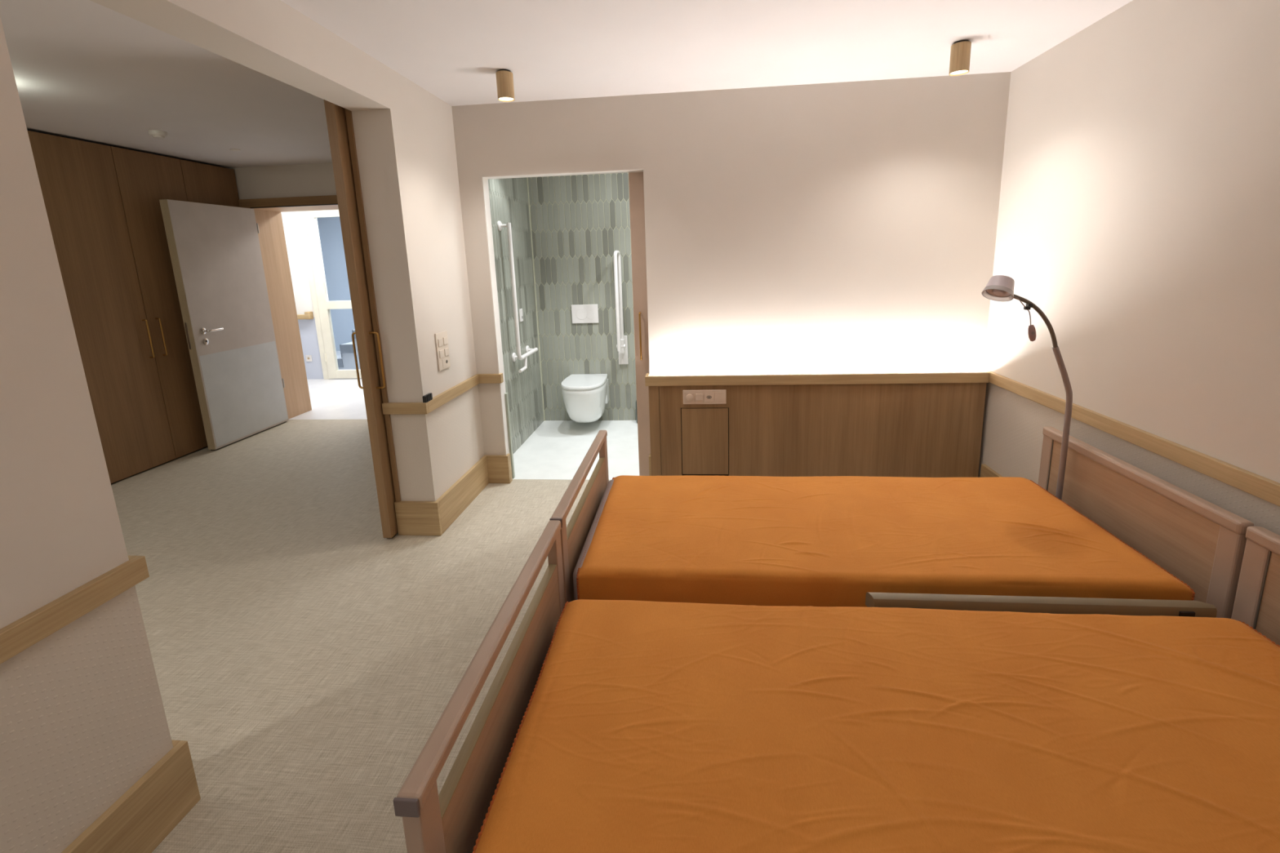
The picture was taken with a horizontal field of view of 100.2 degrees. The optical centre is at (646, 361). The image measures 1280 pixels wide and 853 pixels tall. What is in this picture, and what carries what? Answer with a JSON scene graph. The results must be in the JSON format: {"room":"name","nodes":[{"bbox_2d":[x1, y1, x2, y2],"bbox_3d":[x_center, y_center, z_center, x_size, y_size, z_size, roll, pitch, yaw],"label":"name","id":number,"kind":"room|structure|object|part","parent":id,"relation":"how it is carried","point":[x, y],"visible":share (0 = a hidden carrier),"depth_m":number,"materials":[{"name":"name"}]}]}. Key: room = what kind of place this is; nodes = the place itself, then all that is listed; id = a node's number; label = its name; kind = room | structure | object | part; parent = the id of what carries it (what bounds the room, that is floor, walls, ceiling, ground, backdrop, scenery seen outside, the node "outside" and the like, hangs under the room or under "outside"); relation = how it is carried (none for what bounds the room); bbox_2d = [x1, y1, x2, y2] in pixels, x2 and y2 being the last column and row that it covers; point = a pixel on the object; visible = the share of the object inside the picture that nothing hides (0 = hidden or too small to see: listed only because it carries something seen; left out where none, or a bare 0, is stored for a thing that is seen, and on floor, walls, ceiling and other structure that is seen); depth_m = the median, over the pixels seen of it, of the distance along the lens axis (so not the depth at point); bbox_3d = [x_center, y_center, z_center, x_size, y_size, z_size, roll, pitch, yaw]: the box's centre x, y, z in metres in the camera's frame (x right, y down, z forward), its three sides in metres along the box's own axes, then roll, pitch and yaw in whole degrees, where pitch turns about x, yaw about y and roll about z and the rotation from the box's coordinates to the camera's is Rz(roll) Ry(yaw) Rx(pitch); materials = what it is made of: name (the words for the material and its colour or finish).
{"room":"care home bedroom","nodes":[
{"label":"care home bedroom","id":0,"kind":"room"},
{"bbox_2d":[0,0,543,852],"bbox_3d":[-1.395,-0.058,1.973,0.205,2.453,6.030,-1,11,5],"label":"wall","id":1,"kind":"structure","parent":0,"point":[83,719],"depth_m":1.37,"materials":[{"name":"beige paint"}]},
{"bbox_2d":[0,555,149,664],"bbox_3d":[-1.544,0.768,0.271,0.243,0.062,2.359,-1,11,5],"label":"trim","id":2,"kind":"structure","parent":1,"relation":"attached to","point":[20,635],"depth_m":1.24,"materials":[{"name":"brown wood"}]},
{"bbox_2d":[61,740,200,852],"bbox_3d":[-1.526,1.400,0.394,0.248,0.200,2.359,-1,11,5],"label":"baseboard","id":3,"kind":"structure","parent":1,"relation":"attached to","point":[142,818],"depth_m":1.41,"materials":[{"name":"brown wood"}]},
{"bbox_2d":[324,99,398,538],"bbox_3d":[-1.440,-0.298,3.255,0.151,2.440,1.020,-1,11,5],"label":"door","id":4,"kind":"structure","parent":1,"relation":"in","point":[335,116],"depth_m":2.77,"materials":[{"name":"brown wood"}]},
{"bbox_3d":[-1.526,-0.006,2.843,0.050,0.308,0.011,-1,11,5],"label":"handle","id":5,"kind":"part","parent":4,"relation":"part of","materials":[{"name":"gold metal"}]},
{"bbox_3d":[-1.425,-0.007,2.833,0.050,0.308,0.011,-1,11,5],"label":"handle","id":6,"kind":"part","parent":4,"relation":"part of","materials":[{"name":"gold metal"}]},
{"bbox_2d":[344,108,400,502],"bbox_3d":[-1.429,-0.138,2.848,0.025,2.279,0.032,-1,11,5],"label":"trim","id":7,"kind":"structure","parent":1,"relation":"attached to","point":[348,113],"depth_m":2.78,"materials":[{"name":"brown wood"}]},
{"bbox_2d":[382,402,428,414],"bbox_3d":[-1.308,0.252,2.898,0.250,0.062,0.022,-1,11,5],"label":"trim","id":8,"kind":"structure","parent":1,"relation":"attached to","point":[389,408],"depth_m":2.89,"materials":[{"name":"brown wood"}]},
{"bbox_2d":[394,501,442,536],"bbox_3d":[-1.288,0.884,3.020,0.252,0.200,0.022,-1,11,5],"label":"baseboard","id":9,"kind":"structure","parent":1,"relation":"attached to","point":[413,517],"depth_m":3.01,"materials":[{"name":"brown wood"}]},
{"bbox_2d":[434,330,450,371],"bbox_3d":[-1.181,-0.065,3.106,0.015,0.218,0.140,-1,11,5],"label":"switch panel","id":10,"kind":"object","parent":1,"relation":"attached to","point":[441,338],"visible":1,"depth_m":3.09,"materials":[{"name":"plastic"}]},
{"bbox_2d":[427,374,479,413],"bbox_3d":[-1.162,0.182,3.237,0.022,0.062,0.694,-1,11,5],"label":"trim","id":11,"kind":"structure","parent":1,"relation":"attached to","point":[445,397],"depth_m":3.19,"materials":[{"name":"brown wood"}]},
{"bbox_2d":[422,392,432,402],"bbox_3d":[-1.191,0.194,2.911,0.024,0.040,0.074,-1,11,5],"label":"remote holder","id":12,"kind":"object","parent":11,"relation":"on","point":[428,397],"visible":1,"depth_m":2.89,"materials":[{"name":"black plastic"}]},
{"bbox_2d":[435,455,488,533],"bbox_3d":[-1.141,0.811,3.370,0.022,0.200,0.716,-1,11,5],"label":"baseboard","id":13,"kind":"structure","parent":1,"relation":"attached to","point":[461,494],"depth_m":3.31,"materials":[{"name":"brown wood"}]},
{"bbox_2d":[497,221,537,373],"bbox_3d":[-1.029,-0.529,4.344,0.092,1.170,0.514,-1,11,5],"label":"grab rail","id":14,"kind":"object","parent":1,"relation":"attached to","point":[529,351],"visible":1,"depth_m":4.12,"materials":[{"name":"white plastic"}]},
{"bbox_2d":[519,308,523,321],"bbox_3d":[-1.053,-0.392,4.491,0.011,0.106,0.070,-1,11,5],"label":"switch","id":15,"kind":"object","parent":1,"relation":"attached to","point":[521,316],"visible":1,"depth_m":4.48,"materials":[{"name":"white plastic"}]},
{"bbox_2d":[229,162,336,199],"bbox_3d":[-2.846,-0.656,5.309,3.295,2.453,0.360,-1,11,5],"label":"wall","id":16,"kind":"structure","parent":0,"point":[310,179],"depth_m":4.97,"materials":[{"name":"paint"}]},
{"bbox_2d":[159,199,288,450],"bbox_3d":[-3.679,-0.336,4.795,0.134,2.071,0.863,-1,11,5],"label":"door","id":17,"kind":"structure","parent":16,"relation":"in","point":[215,251],"depth_m":4.69,"materials":[{"name":"laminate"}]},
{"bbox_3d":[-3.763,-0.212,4.386,0.018,0.220,0.002,-1,11,5],"label":"lock plate","id":18,"kind":"part","parent":17,"relation":"part of","materials":[{"name":"metal"}]},
{"bbox_3d":[-3.669,-0.269,4.523,0.064,0.019,0.141,-1,11,5],"label":"handle","id":19,"kind":"part","parent":17,"relation":"part of","materials":[{"name":"silver metal"}]},
{"bbox_3d":[-3.657,0.264,4.904,0.002,0.792,0.816,-1,11,5],"label":"kick plate","id":20,"kind":"part","parent":17,"relation":"part of","materials":[{"name":"metal"}]},
{"bbox_2d":[238,195,337,208],"bbox_3d":[-3.231,-0.471,5.181,1.132,2.163,0.030,-1,11,5],"label":"trim","id":21,"kind":"structure","parent":16,"relation":"attached to","point":[326,199],"depth_m":4.97,"materials":[{"name":"brown wood"}]},
{"bbox_2d":[253,204,338,418],"bbox_3d":[-3.211,-0.474,5.383,0.974,2.090,0.370,-1,11,5],"label":"trim","id":22,"kind":"structure","parent":16,"relation":"attached to","point":[272,239],"depth_m":5.42,"materials":[{"name":"brown wood"}]},
{"bbox_2d":[280,211,324,379],"bbox_3d":[-3.809,-0.984,7.164,7.100,2.453,0.100,-1,11,5],"label":"wall","id":23,"kind":"structure","parent":0,"point":[291,220],"depth_m":7.19,"materials":[{"name":"paint"}]},
{"bbox_2d":[297,311,313,319],"bbox_3d":[-5.729,-0.609,7.321,2.437,0.102,0.079,-1,11,5],"label":"handrail","id":24,"kind":"object","parent":23,"relation":"attached to","point":[308,315],"visible":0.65,"depth_m":7.19,"materials":[{"name":"brown wood"}]},
{"bbox_3d":[-5.731,-0.590,7.312,2.435,0.065,0.045,-1,11,5],"label":"rail","id":25,"kind":"part","parent":24,"relation":"part of","materials":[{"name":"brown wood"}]},
{"bbox_2d":[305,355,312,361],"bbox_3d":[-4.655,-0.048,7.369,0.086,0.088,0.010,-1,11,5],"label":"wall socket","id":26,"kind":"object","parent":23,"relation":"attached to","point":[308,357],"visible":1,"depth_m":7.37,"materials":[{"name":"white plastic"}]},
{"bbox_2d":[298,209,361,379],"bbox_3d":[-3.869,-0.912,7.151,1.260,2.320,0.124,-1,11,5],"label":"door","id":27,"kind":"structure","parent":23,"relation":"in","point":[322,233],"depth_m":7.15,"materials":[{"name":"beige paint"}]},
{"bbox_3d":[-3.868,-0.914,7.163,1.260,2.320,0.100,-1,11,5],"label":"frame","id":28,"kind":"part","parent":27,"relation":"part of","materials":[{"name":"beige paint"}]},
{"bbox_3d":[-3.888,-1.356,7.047,0.849,1.092,0.008,-1,11,5],"label":"glass pane","id":29,"kind":"part","parent":27,"relation":"part of","materials":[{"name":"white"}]},
{"bbox_3d":[-3.854,-0.305,7.250,0.849,0.844,0.008,-1,11,5],"label":"glass pane","id":30,"kind":"part","parent":27,"relation":"part of","materials":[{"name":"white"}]},
{"bbox_2d":[111,377,639,852],"bbox_3d":[-2.700,0.787,4.494,9.758,0.081,10.600,-1,11,5],"label":"floor","id":31,"kind":"structure","parent":0,"point":[305,657],"depth_m":2.40,"materials":[{"name":"carpet"}]},
{"bbox_2d":[27,130,239,483],"bbox_3d":[-4.204,-0.335,3.914,0.636,2.437,2.708,-1,11,5],"label":"wardrobe","id":32,"kind":"object","parent":31,"relation":"on","point":[102,203],"visible":0.58,"depth_m":4.03,"materials":[{"name":"brown wood"}]},
{"bbox_3d":[-3.932,-0.345,3.900,0.020,2.422,0.527,-1,11,5],"label":"door","id":33,"kind":"part","parent":32,"relation":"part of","materials":[{"name":"brown wood"}]},
{"bbox_3d":[-3.877,-0.179,4.164,0.035,0.304,0.011,-1,11,5],"label":"handle","id":34,"kind":"part","parent":32,"relation":"part of","materials":[{"name":"gold metal"}]},
{"bbox_3d":[-3.884,-0.448,4.423,0.020,2.422,0.534,-1,11,5],"label":"door","id":35,"kind":"part","parent":32,"relation":"part of","materials":[{"name":"brown wood"}]},
{"bbox_3d":[-3.867,-0.200,4.266,0.035,0.304,0.011,-1,11,5],"label":"handle","id":36,"kind":"part","parent":32,"relation":"part of","materials":[{"name":"gold metal"}]},
{"bbox_3d":[-3.836,-0.551,4.946,0.020,2.422,0.526,-1,11,5],"label":"door","id":37,"kind":"part","parent":32,"relation":"part of","materials":[{"name":"brown wood"}]},
{"bbox_2d":[635,400,637,422],"bbox_3d":[-0.054,0.453,4.954,0.090,0.231,0.090,-1,11,5],"label":"toilet brush","id":38,"kind":"object","parent":31,"relation":"on","point":[636,400],"visible":0.16,"depth_m":4.94,"materials":[{"name":"metal"}]},
{"bbox_2d":[393,520,1279,852],"bbox_3d":[0.723,0.919,1.303,2.186,0.655,0.959,-1,11,5],"label":"bed","id":39,"kind":"object","parent":31,"relation":"on","point":[450,821],"visible":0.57,"depth_m":1.38,"materials":[{"name":"brown wood"}]},
{"bbox_3d":[-0.395,0.735,0.881,0.042,0.033,0.006,-1,11,5],"label":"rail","id":40,"kind":"part","parent":39,"relation":"part of","materials":[{"name":"brown wood"}]},
{"bbox_3d":[-0.384,0.965,0.962,0.033,0.465,0.063,-1,11,5],"label":"foot post","id":41,"kind":"part","parent":39,"relation":"part of","materials":[{"name":"laminate"}]},
{"bbox_3d":[-0.352,0.643,1.349,0.043,0.035,0.955,-1,11,5],"label":"foot rail","id":42,"kind":"part","parent":39,"relation":"part of","materials":[{"name":"laminate"}]},
{"bbox_3d":[-0.304,0.795,1.828,0.033,0.465,0.063,-1,11,5],"label":"foot post","id":43,"kind":"part","parent":39,"relation":"part of","materials":[{"name":"laminate"}]},
{"bbox_3d":[1.176,0.743,1.625,0.976,0.051,0.042,-1,11,5],"label":"rail","id":44,"kind":"part","parent":39,"relation":"part of","materials":[{"name":"brown wood"}]},
{"bbox_3d":[1.827,0.761,1.623,0.032,0.475,0.066,-1,11,5],"label":"head post","id":45,"kind":"part","parent":39,"relation":"part of","materials":[{"name":"laminate"}]},
{"bbox_3d":[1.780,0.603,1.146,0.044,0.044,0.953,-1,11,5],"label":"head rail","id":46,"kind":"part","parent":39,"relation":"part of","materials":[{"name":"laminate"}]},
{"bbox_3d":[0.692,0.923,1.248,1.973,0.198,0.794,-1,11,5],"label":"mattress","id":47,"kind":"object","parent":39,"relation":"on","visible":0},
{"bbox_2d":[472,599,1279,852],"bbox_3d":[0.687,0.890,1.241,1.973,0.168,0.826,-1,11,5],"label":"sheet","id":48,"kind":"object","parent":47,"relation":"on","point":[646,726],"visible":1,"depth_m":1.18,"materials":[{"name":"orange fabric"}]},
{"bbox_2d":[549,426,1253,618],"bbox_3d":[0.809,0.734,2.245,2.186,0.655,0.959,-1,11,5],"label":"bed","id":49,"kind":"object","parent":31,"relation":"on","point":[1198,541],"visible":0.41,"depth_m":1.98,"materials":[{"name":"brown wood"}]},
{"bbox_3d":[-0.309,0.549,1.823,0.042,0.033,0.006,-1,11,5],"label":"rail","id":50,"kind":"part","parent":49,"relation":"part of","materials":[{"name":"brown wood"}]},
{"bbox_3d":[-0.297,0.780,1.904,0.033,0.465,0.063,-1,11,5],"label":"foot post","id":51,"kind":"part","parent":49,"relation":"part of","materials":[{"name":"laminate"}]},
{"bbox_3d":[-0.266,0.458,2.291,0.043,0.035,0.955,-1,11,5],"label":"foot rail","id":52,"kind":"part","parent":49,"relation":"part of","materials":[{"name":"laminate"}]},
{"bbox_2d":[573,479,613,599],"bbox_3d":[0.767,0.737,2.199,1.997,0.198,0.829,-1,11,5],"label":"mattress","id":53,"kind":"object","parent":49,"relation":"on","point":[586,545],"visible":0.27,"depth_m":2.11,"materials":[{"name":"fabric"}]},
{"bbox_2d":[576,475,1195,607],"bbox_3d":[0.775,0.704,2.192,1.972,0.166,0.868,-1,11,5],"label":"sheet","id":54,"kind":"object","parent":53,"relation":"on","point":[748,540],"visible":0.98,"depth_m":1.96,"materials":[{"name":"orange fabric"}]},
{"bbox_3d":[-0.218,0.610,2.770,0.033,0.465,0.063,-1,11,5],"label":"foot post","id":55,"kind":"part","parent":49,"relation":"part of","materials":[{"name":"laminate"}]},
{"bbox_2d":[981,275,1072,499],"bbox_3d":[1.642,0.219,2.319,0.432,1.186,0.119,-1,11,5],"label":"reading lamp","id":56,"kind":"object","parent":49,"relation":"on","point":[999,287],"visible":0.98,"depth_m":2.27,"materials":[{"name":"grey metal"}]},
{"bbox_2d":[1027,324,1035,341],"bbox_3d":[1.627,-0.121,2.259,0.035,0.072,0.014,-1,11,2],"label":"switch","id":57,"kind":"object","parent":56,"relation":"attached to","point":[1031,330],"depth_m":2.25,"materials":[{"name":"brown plastic"}]},
{"bbox_3d":[1.627,-0.176,2.262,0.233,0.244,0.017,-1,11,5],"label":"flexible arm","id":58,"kind":"part","parent":56,"relation":"part of"},
{"bbox_3d":[1.913,0.576,2.566,0.032,0.475,0.066,-1,11,5],"label":"head post","id":59,"kind":"part","parent":49,"relation":"part of","materials":[{"name":"laminate"}]},
{"bbox_3d":[1.866,0.418,2.088,0.044,0.044,0.953,-1,11,5],"label":"head rail","id":60,"kind":"part","parent":49,"relation":"part of","materials":[{"name":"laminate"}]},
{"bbox_3d":[1.835,0.745,1.705,0.032,0.475,0.066,-1,11,5],"label":"head post","id":61,"kind":"part","parent":49,"relation":"part of","materials":[{"name":"laminate"}]},
{"bbox_2d":[0,0,1132,168],"bbox_3d":[-2.731,-1.709,4.007,9.858,0.100,10.600,-1,11,5],"label":"ceiling","id":62,"kind":"structure","parent":0,"point":[84,70],"depth_m":2.49,"materials":[{"name":"paint"}]},
{"bbox_2d":[147,129,168,138],"bbox_3d":[-3.325,-1.547,3.643,0.100,0.043,0.100,-1,11,5],"label":"smoke detector","id":63,"kind":"object","parent":62,"relation":"attached to","point":[157,134],"visible":1,"depth_m":3.62,"materials":[{"name":"white plastic"}]},
{"bbox_2d":[230,148,239,151],"bbox_3d":[-3.274,-1.686,4.256,0.068,0.006,0.068,-1,11,5],"label":"ceiling sensor","id":64,"kind":"object","parent":62,"relation":"attached to","point":[232,149],"visible":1,"depth_m":4.24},
{"bbox_2d":[495,69,515,102],"bbox_3d":[-0.720,-1.407,2.724,0.084,0.133,0.084,-1,11,5],"label":"ceiling spotlight","id":65,"kind":"object","parent":62,"relation":"attached to","point":[504,78],"visible":1,"depth_m":2.69,"materials":[{"name":"brown wood"}]},
{"bbox_2d":[948,40,971,75],"bbox_3d":[1.487,-1.442,2.538,0.084,0.133,0.084,-1,11,5],"label":"ceiling spotlight","id":66,"kind":"object","parent":62,"relation":"attached to","point":[960,52],"visible":1,"depth_m":2.51,"materials":[{"name":"brown wood"}]},
{"bbox_2d":[528,172,636,420],"bbox_3d":[0.060,-0.664,4.865,2.375,2.453,0.124,-1,11,5],"label":"wall","id":67,"kind":"structure","parent":0,"point":[579,222],"depth_m":4.85,"materials":[{"name":"green tile"}]},
{"bbox_2d":[526,177,545,421],"bbox_3d":[-1.020,-0.637,4.902,0.008,2.452,0.008,-1,11,5],"label":"trim","id":68,"kind":"structure","parent":67,"relation":"attached to","point":[526,177],"depth_m":4.90,"materials":[{"name":"metal"}]},
{"bbox_2d":[560,373,608,422],"bbox_3d":[-0.553,0.357,4.796,0.380,0.397,0.510,-1,11,5],"label":"toilet","id":69,"kind":"object","parent":67,"relation":"attached to","point":[585,397],"visible":1,"depth_m":4.63,"materials":[{"name":"ceramic"}]},
{"bbox_3d":[-0.559,0.194,4.755,0.372,0.012,0.480,-1,11,5],"label":"seat","id":70,"kind":"part","parent":69,"relation":"part of","materials":[{"name":"plastic"}]},
{"bbox_3d":[-0.559,0.174,4.759,0.380,0.024,0.508,-1,11,5],"label":"lid","id":71,"kind":"part","parent":69,"relation":"part of","materials":[{"name":"ceramic"}]},
{"bbox_2d":[571,304,598,323],"bbox_3d":[-0.565,-0.439,4.896,0.246,0.170,0.014,-1,11,5],"label":"flush plate","id":72,"kind":"object","parent":67,"relation":"attached to","point":[580,313],"visible":1,"depth_m":4.89,"materials":[{"name":"white plastic"}]},
{"bbox_2d":[613,250,628,364],"bbox_3d":[-0.239,-0.466,4.765,0.088,1.031,0.202,-1,11,5],"label":"support rail","id":73,"kind":"object","parent":67,"relation":"attached to","point":[622,340],"visible":1,"depth_m":4.75,"materials":[{"name":"white plastic"}]},
{"bbox_3d":[-0.218,-0.109,4.927,0.088,0.267,0.018,-1,11,5],"label":"wall plate","id":74,"kind":"part","parent":73,"relation":"part of","materials":[{"name":"white plastic"}]},
{"bbox_2d":[451,71,1010,471],"bbox_3d":[0.357,-0.392,3.407,3.433,2.453,0.085,-1,11,5],"label":"wall","id":75,"kind":"structure","parent":0,"point":[844,227],"depth_m":3.23,"materials":[{"name":"beige paint"}]},
{"bbox_2d":[475,373,503,383],"bbox_3d":[-1.054,0.110,3.590,0.173,0.062,0.042,-1,11,5],"label":"trim","id":76,"kind":"structure","parent":75,"relation":"attached to","point":[483,378],"depth_m":3.57,"materials":[{"name":"brown wood"}]},
{"bbox_2d":[486,453,512,483],"bbox_3d":[-1.022,0.741,3.716,0.151,0.200,0.052,-1,11,5],"label":"baseboard","id":77,"kind":"structure","parent":75,"relation":"attached to","point":[499,467],"depth_m":3.69,"materials":[{"name":"brown wood"}]},
{"bbox_2d":[504,392,515,478],"bbox_3d":[-0.959,0.520,3.738,0.019,0.620,0.028,-1,11,5],"label":"trim","id":78,"kind":"structure","parent":75,"relation":"attached to","point":[506,396],"depth_m":3.72,"materials":[{"name":"white paint"}]},
{"bbox_2d":[481,168,643,455],"bbox_3d":[-0.490,-0.174,3.525,1.014,2.035,0.089,-1,11,5],"label":"trim","id":79,"kind":"structure","parent":75,"relation":"attached to","point":[484,179],"depth_m":3.47,"materials":[{"name":"white paint"}]},
{"bbox_2d":[628,172,650,475],"bbox_3d":[0.380,-0.217,3.492,0.932,2.053,0.081,-1,11,5],"label":"door","id":80,"kind":"structure","parent":75,"relation":"in","point":[636,184],"depth_m":3.50,"materials":[{"name":"brown wood"}]},
{"bbox_3d":[-0.040,-0.169,3.520,0.012,0.319,0.041,-1,11,5],"label":"handle","id":81,"kind":"part","parent":80,"relation":"part of","materials":[{"name":"gold metal"}]},
{"bbox_2d":[648,453,651,475],"bbox_3d":[0.034,0.726,3.616,0.031,0.200,0.052,-1,11,5],"label":"baseboard","id":82,"kind":"structure","parent":75,"relation":"attached to","point":[650,467],"depth_m":3.59,"materials":[{"name":"brown wood"}]},
{"bbox_2d":[644,372,989,477],"bbox_3d":[1.042,0.444,3.410,2.083,0.765,0.106,-1,11,5],"label":"wainscot","id":83,"kind":"structure","parent":75,"relation":"attached to","point":[918,424],"depth_m":3.36,"materials":[{"name":"brown wood"}]},
{"bbox_2d":[682,389,726,404],"bbox_3d":[0.365,0.224,3.380,0.272,0.093,0.022,-1,11,5],"label":"control panel","id":84,"kind":"object","parent":83,"relation":"attached to","point":[706,396],"visible":1,"depth_m":3.38,"materials":[{"name":"beige plastic"}]},
{"bbox_3d":[0.273,0.226,3.382,0.044,0.044,0.009,-1,11,5],"label":"dimmer knob","id":85,"kind":"part","parent":84,"relation":"part of","materials":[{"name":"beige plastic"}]},
{"bbox_3d":[0.273,0.225,3.388,0.058,0.059,0.002,-1,11,5],"label":"dimmer frame","id":86,"kind":"part","parent":84,"relation":"part of","materials":[{"name":"beige plastic"}]},
{"bbox_3d":[0.377,0.514,3.455,0.296,0.446,0.018,-1,11,5],"label":"access door","id":87,"kind":"part","parent":83,"relation":"part of","materials":[{"name":"brown wood"}]},
{"bbox_2d":[977,0,1279,535],"bbox_3d":[1.906,0.034,0.947,0.100,2.453,4.779,-1,11,5],"label":"wall","id":88,"kind":"structure","parent":0,"point":[1139,210],"depth_m":2.07,"materials":[{"name":"beige paint"}]},
{"bbox_2d":[980,463,1002,477],"bbox_3d":[1.877,1.154,1.124,0.022,0.190,4.490,-1,11,5],"label":"baseboard","id":89,"kind":"structure","parent":88,"relation":"attached to","point":[985,471],"depth_m":3.23,"materials":[{"name":"brown wood"}]},
{"bbox_2d":[986,370,1279,506],"bbox_3d":[1.859,0.519,1.022,0.022,0.062,4.530,-1,11,5],"label":"trim","id":90,"kind":"structure","parent":88,"relation":"attached to","point":[1268,490],"depth_m":2.02,"materials":[{"name":"brown wood"}]}
]}

